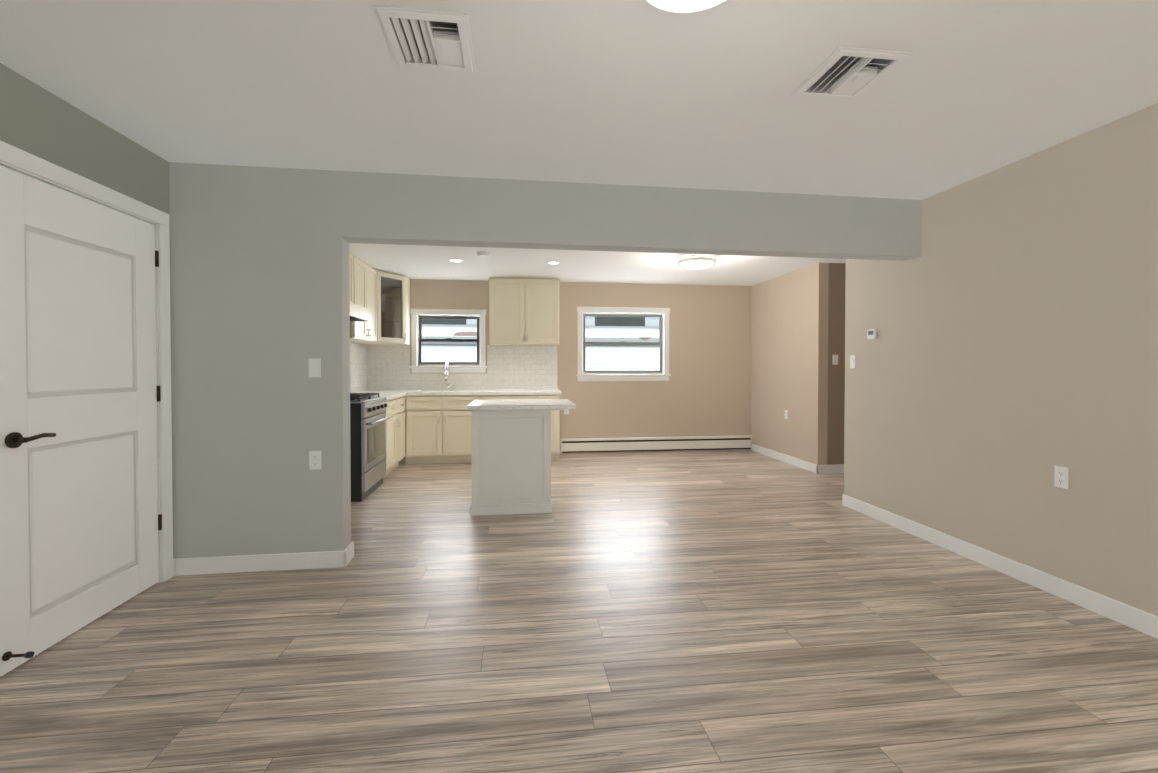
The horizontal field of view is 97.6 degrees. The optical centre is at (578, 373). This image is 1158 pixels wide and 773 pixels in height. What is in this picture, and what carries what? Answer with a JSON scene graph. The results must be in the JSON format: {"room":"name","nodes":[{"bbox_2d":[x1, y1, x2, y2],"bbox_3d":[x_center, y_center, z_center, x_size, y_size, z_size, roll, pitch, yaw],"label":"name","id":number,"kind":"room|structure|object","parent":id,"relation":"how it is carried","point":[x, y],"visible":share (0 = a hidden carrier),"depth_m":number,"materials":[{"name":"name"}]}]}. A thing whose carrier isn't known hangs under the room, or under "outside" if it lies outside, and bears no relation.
{"room":"empty living room","nodes":[
{"label":"empty living room","id":0,"kind":"room"},
{"bbox_2d":[0,63,172,499],"bbox_3d":[-2.410,-0.017,2.510,0.120,2.440,9.040,0,1,-7],"label":"wall","id":1,"kind":"structure","parent":0,"point":[40,122],"depth_m":2.35,"materials":[{"name":"grey paint"}]},
{"bbox_2d":[0,165,161,676],"bbox_3d":[-2.316,0.180,2.433,0.127,2.028,0.930,0,1,-7],"label":"entry door","id":2,"kind":"structure","parent":1,"relation":"in","point":[80,517],"depth_m":2.33,"materials":[{"name":"white wood"}]},
{"bbox_2d":[0,141,172,582],"bbox_3d":[-2.400,0.134,2.418,0.158,2.140,1.120,0,1,-7],"label":"door frame","id":3,"kind":"structure","parent":1,"relation":"attached to","point":[26,163],"depth_m":2.89,"materials":[{"name":"white wood"}]},
{"bbox_2d":[349,252,356,311],"bbox_3d":[-2.483,-0.968,4.936,0.322,0.574,0.761,0,1,-7],"label":"upper cabinet","id":4,"kind":"object","parent":1,"relation":"attached to","point":[352,259],"depth_m":5.29,"materials":[{"name":"beige wood"}]},
{"bbox_2d":[350,302,368,320],"bbox_3d":[-2.406,-0.613,4.950,0.477,0.133,0.756,0,1,-7],"label":"range hood","id":5,"kind":"object","parent":4,"relation":"attached to","point":[357,312],"depth_m":5.02,"materials":[{"name":"beige wood"}]},
{"bbox_2d":[350,258,384,343],"bbox_3d":[-2.570,-0.825,5.791,0.357,0.884,0.933,0,1,-7],"label":"upper cabinet","id":6,"kind":"object","parent":1,"relation":"attached to","point":[365,324],"depth_m":5.82,"materials":[{"name":"beige wood"}]},
{"bbox_2d":[169,162,350,558],"bbox_3d":[-1.944,-0.026,3.134,0.961,2.440,0.165,0,1,-7],"label":"wall","id":7,"kind":"structure","parent":0,"point":[259,287],"depth_m":3.06,"materials":[{"name":"grey paint"}]},
{"bbox_2d":[173,544,352,575],"bbox_3d":[-1.926,1.145,3.079,0.975,0.100,0.060,0,1,-7],"label":"baseboard","id":8,"kind":"structure","parent":7,"relation":"attached to","point":[326,559],"depth_m":3.06,"materials":[{"name":"white wood"}]},
{"bbox_2d":[308,359,320,376],"bbox_3d":[-1.617,-0.035,3.097,0.070,0.115,0.010,0,1,-7],"label":"light switch","id":9,"kind":"object","parent":7,"relation":"attached to","point":[314,367],"visible":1,"depth_m":3.10,"materials":[{"name":"white plastic"}]},
{"bbox_2d":[309,451,320,469],"bbox_3d":[-1.617,0.530,3.106,0.070,0.115,0.008,0,1,-7],"label":"outlet","id":10,"kind":"object","parent":7,"relation":"attached to","point":[314,460],"visible":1,"depth_m":3.10,"materials":[{"name":"white plastic"}]},
{"bbox_2d":[381,271,408,339],"bbox_3d":[-2.376,-0.859,6.423,0.274,0.810,0.385,0,1,-7],"label":"upper cabinet","id":11,"kind":"object","parent":0,"relation":"attached to","point":[394,287],"depth_m":6.46,"materials":[{"name":"beige wood"}]},
{"bbox_2d":[0,450,1157,772],"bbox_3d":[1.137,1.227,2.961,7.628,0.060,9.400,0,1,-7],"label":"floor","id":12,"kind":"structure","parent":0,"point":[696,612],"depth_m":2.18,"materials":[{"name":"brown wood"}]},
{"bbox_2d":[350,393,389,501],"bbox_3d":[-2.290,0.676,4.983,0.682,0.985,0.756,0,1,-7],"label":"range","id":13,"kind":"object","parent":12,"relation":"on","point":[368,418],"visible":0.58,"depth_m":4.74,"materials":[{"name":"silver metal"}]},
{"bbox_2d":[383,396,412,477],"bbox_3d":[-2.388,0.716,5.845,0.692,0.880,0.967,0,1,-7],"label":"base cabinet","id":14,"kind":"object","parent":12,"relation":"on","point":[399,427],"depth_m":6.02,"materials":[{"name":"beige wood"}]},
{"bbox_2d":[350,392,404,399],"bbox_3d":[-2.425,0.256,5.818,0.647,0.039,0.936,0,1,-7],"label":"countertop","id":15,"kind":"structure","parent":14,"relation":"on","point":[381,394],"depth_m":6.03,"materials":[{"name":"white stone"}]},
{"bbox_2d":[413,392,484,463],"bbox_3d":[-1.729,0.705,6.675,1.002,0.880,0.676,0,1,-7],"label":"base cabinet","id":16,"kind":"object","parent":12,"relation":"on","point":[428,421],"depth_m":6.40,"materials":[{"name":"beige wood"}]},
{"bbox_2d":[365,388,560,395],"bbox_3d":[-1.555,0.243,6.723,2.595,0.039,0.648,0,1,-7],"label":"countertop","id":17,"kind":"structure","parent":16,"relation":"on","point":[408,391],"depth_m":6.79,"materials":[{"name":"white stone"}]},
{"bbox_2d":[445,362,452,391],"bbox_3d":[-1.755,0.029,6.849,0.111,0.387,0.236,0,1,-7],"label":"faucet","id":18,"kind":"object","parent":17,"relation":"on","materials":[{"name":"silver metal"}]},
{"bbox_2d":[485,392,520,399],"bbox_3d":[-1.082,0.703,6.783,0.612,0.880,0.620,0,1,-7],"label":"base cabinet","id":19,"kind":"object","parent":12,"relation":"on","point":[488,395],"depth_m":6.48,"materials":[{"name":"beige wood"}]},
{"bbox_2d":[467,399,575,515],"bbox_3d":[-0.516,0.714,4.586,0.901,0.920,0.740,0,1,-7],"label":"kitchen island","id":20,"kind":"object","parent":12,"relation":"on","point":[511,456],"visible":1,"depth_m":4.26,"materials":[{"name":"paint"}]},
{"bbox_2d":[521,392,560,460],"bbox_3d":[-0.608,0.702,6.841,0.648,0.880,0.620,0,1,-7],"label":"base cabinet","id":21,"kind":"object","parent":12,"relation":"on","point":[555,414],"depth_m":6.57,"materials":[{"name":"beige wood"}]},
{"bbox_2d":[0,0,1157,285],"bbox_3d":[1.137,-1.273,2.927,7.628,0.060,9.400,0,1,-7],"label":"ceiling","id":22,"kind":"structure","parent":0,"point":[628,92],"depth_m":2.22,"materials":[{"name":"paint"}]},
{"bbox_2d":[373,6,475,73],"bbox_3d":[-0.554,-1.275,1.878,0.311,0.117,0.351,0,1,-7],"label":"ceiling vent","id":23,"kind":"object","parent":22,"relation":"in","point":[416,39],"visible":0.98,"depth_m":1.88,"materials":[{"name":"white metal"}]},
{"bbox_2d":[448,259,463,261],"bbox_3d":[-1.387,-1.278,5.721,0.170,0.006,0.170,0,1,-7],"label":"recessed light","id":24,"kind":"object","parent":22,"relation":"in","point":[455,260],"visible":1,"depth_m":5.71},
{"bbox_2d":[477,251,489,256],"bbox_3d":[-1.007,-1.256,5.335,0.140,0.040,0.140,0,1,-7],"label":"smoke detector","id":25,"kind":"object","parent":22,"relation":"attached to","point":[483,253],"visible":1,"depth_m":5.29,"materials":[{"name":"white plastic"}]},
{"bbox_2d":[546,261,560,264],"bbox_3d":[-0.294,-1.280,5.845,0.170,0.006,0.170,0,1,-7],"label":"recessed light","id":26,"kind":"object","parent":22,"relation":"in","point":[553,262],"visible":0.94,"depth_m":5.82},
{"bbox_2d":[643,0,725,12],"bbox_3d":[0.340,-1.184,1.490,0.410,0.076,0.410,0,1,-7],"label":"ceiling light","id":27,"kind":"object","parent":22,"relation":"attached to","point":[682,6],"visible":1,"depth_m":1.60,"materials":[{"name":"white glass"}]},
{"bbox_2d":[678,255,715,269],"bbox_3d":[1.289,-1.214,5.540,0.410,0.130,0.410,0,1,-7],"label":"ceiling light","id":28,"kind":"object","parent":22,"relation":"attached to","point":[694,262],"visible":1,"depth_m":5.42,"materials":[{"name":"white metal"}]},
{"bbox_2d":[789,46,913,100],"bbox_3d":[1.108,-1.278,2.092,0.311,0.117,0.351,0,1,-7],"label":"ceiling vent","id":29,"kind":"object","parent":22,"relation":"in","point":[846,73],"visible":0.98,"depth_m":2.11,"materials":[{"name":"white metal"}]},
{"bbox_2d":[409,279,750,453],"bbox_3d":[-0.109,-0.083,7.284,5.608,2.440,0.120,0,1,-7],"label":"wall","id":30,"kind":"structure","parent":0,"point":[705,390],"depth_m":7.39,"materials":[{"name":"beige paint"}]},
{"bbox_2d":[410,309,486,372],"bbox_3d":[-1.806,-0.454,7.049,1.038,0.879,0.165,0,1,-7],"label":"window","id":31,"kind":"structure","parent":30,"relation":"in","point":[418,365],"depth_m":7.03,"materials":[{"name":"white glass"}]},
{"bbox_2d":[489,278,558,347],"bbox_3d":[-0.750,-0.842,6.970,0.940,0.884,0.323,0,1,-7],"label":"upper cabinet","id":32,"kind":"object","parent":30,"relation":"attached to","point":[523,313],"depth_m":6.81,"materials":[{"name":"beige wood"}]},
{"bbox_2d":[576,307,670,380],"bbox_3d":[0.641,-0.428,7.349,1.384,1.059,0.165,0,1,-7],"label":"dining room window","id":33,"kind":"structure","parent":30,"relation":"in","point":[661,374],"depth_m":7.33,"materials":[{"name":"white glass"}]},
{"bbox_2d":[560,435,751,452],"bbox_3d":[1.147,1.021,7.356,2.844,0.210,0.067,0,1,-7],"label":"baseboard heater","id":34,"kind":"object","parent":30,"relation":"attached to","point":[629,444],"visible":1,"depth_m":7.32,"materials":[{"name":"metal"}]},
{"bbox_2d":[341,171,921,260],"bbox_3d":[0.506,-1.048,3.458,3.991,0.405,0.212,0,1,-7],"label":"header beam","id":35,"kind":"structure","parent":0,"point":[400,209],"depth_m":3.36,"materials":[{"name":"grey paint"}]},
{"bbox_2d":[751,263,828,464],"bbox_3d":[2.725,-0.075,6.715,0.120,2.440,1.700,0,1,-7],"label":"wall","id":36,"kind":"structure","parent":0,"point":[789,342],"depth_m":6.41,"materials":[{"name":"beige paint"}]},
{"bbox_2d":[750,444,820,473],"bbox_3d":[2.658,1.095,6.715,0.016,0.100,1.716,0,1,-7],"label":"baseboard","id":37,"kind":"structure","parent":36,"relation":"attached to","point":[794,461],"depth_m":6.48,"materials":[{"name":"white wood"}]},
{"bbox_2d":[827,263,845,464],"bbox_3d":[3.645,-0.066,6.031,1.540,2.440,0.120,0,1,-7],"label":"wall","id":38,"kind":"structure","parent":0,"point":[836,373],"depth_m":5.89,"materials":[{"name":"beige paint"}]},
{"bbox_2d":[821,464,843,473],"bbox_3d":[3.548,1.105,5.967,1.511,0.100,0.016,0,1,-7],"label":"baseboard","id":39,"kind":"structure","parent":38,"relation":"attached to","point":[837,468],"depth_m":5.89,"materials":[{"name":"white wood"}]},
{"bbox_2d":[832,355,837,364],"bbox_3d":[2.978,-0.164,5.882,0.070,0.115,0.010,0,1,-7],"label":"light switch","id":40,"kind":"object","parent":38,"relation":"attached to","point":[834,359],"visible":1,"depth_m":5.88,"materials":[{"name":"white plastic"}]},
{"bbox_2d":[844,103,1157,615],"bbox_3d":[2.789,-0.004,1.580,0.120,2.440,5.930,0,1,-7],"label":"wall","id":41,"kind":"structure","parent":0,"point":[1006,361],"depth_m":2.89,"materials":[{"name":"beige paint"}]},
{"bbox_2d":[850,355,855,368],"bbox_3d":[2.377,-0.103,4.405,0.010,0.115,0.070,0,1,-7],"label":"light switch","id":42,"kind":"object","parent":41,"relation":"attached to","point":[852,361],"visible":1,"depth_m":4.40,"materials":[{"name":"white plastic"}]},
{"bbox_2d":[867,329,876,338],"bbox_3d":[2.401,-0.325,4.152,0.022,0.080,0.090,0,1,-7],"label":"thermostat","id":43,"kind":"object","parent":41,"relation":"attached to","point":[871,333],"visible":1,"depth_m":4.13,"materials":[{"name":"white plastic"}]},
{"bbox_2d":[842,494,1157,638],"bbox_3d":[2.714,1.165,1.647,0.016,0.100,5.810,0,1,-7],"label":"baseboard","id":44,"kind":"structure","parent":41,"relation":"attached to","point":[1144,622],"depth_m":2.90,"materials":[{"name":"white wood"}]},
{"bbox_2d":[1054,466,1068,488],"bbox_3d":[2.586,0.555,2.716,0.008,0.115,0.070,0,1,-7],"label":"outlet","id":45,"kind":"object","parent":41,"relation":"attached to","point":[1061,477],"visible":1,"depth_m":2.71,"materials":[{"name":"white plastic"}]},
{"bbox_3d":[-0.185,1.400,8.122,14.000,0.050,1.500,0,1,-7],"label":"ground","id":46,"kind":"structure","parent":0,"visible":0},
{"bbox_2d":[421,316,659,370],"bbox_3d":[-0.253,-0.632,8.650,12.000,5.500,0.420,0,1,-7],"label":"window glass","id":47,"kind":"object","parent":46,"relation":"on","point":[598,321],"depth_m":8.88,"materials":[{"name":"clear glass"}]}
]}

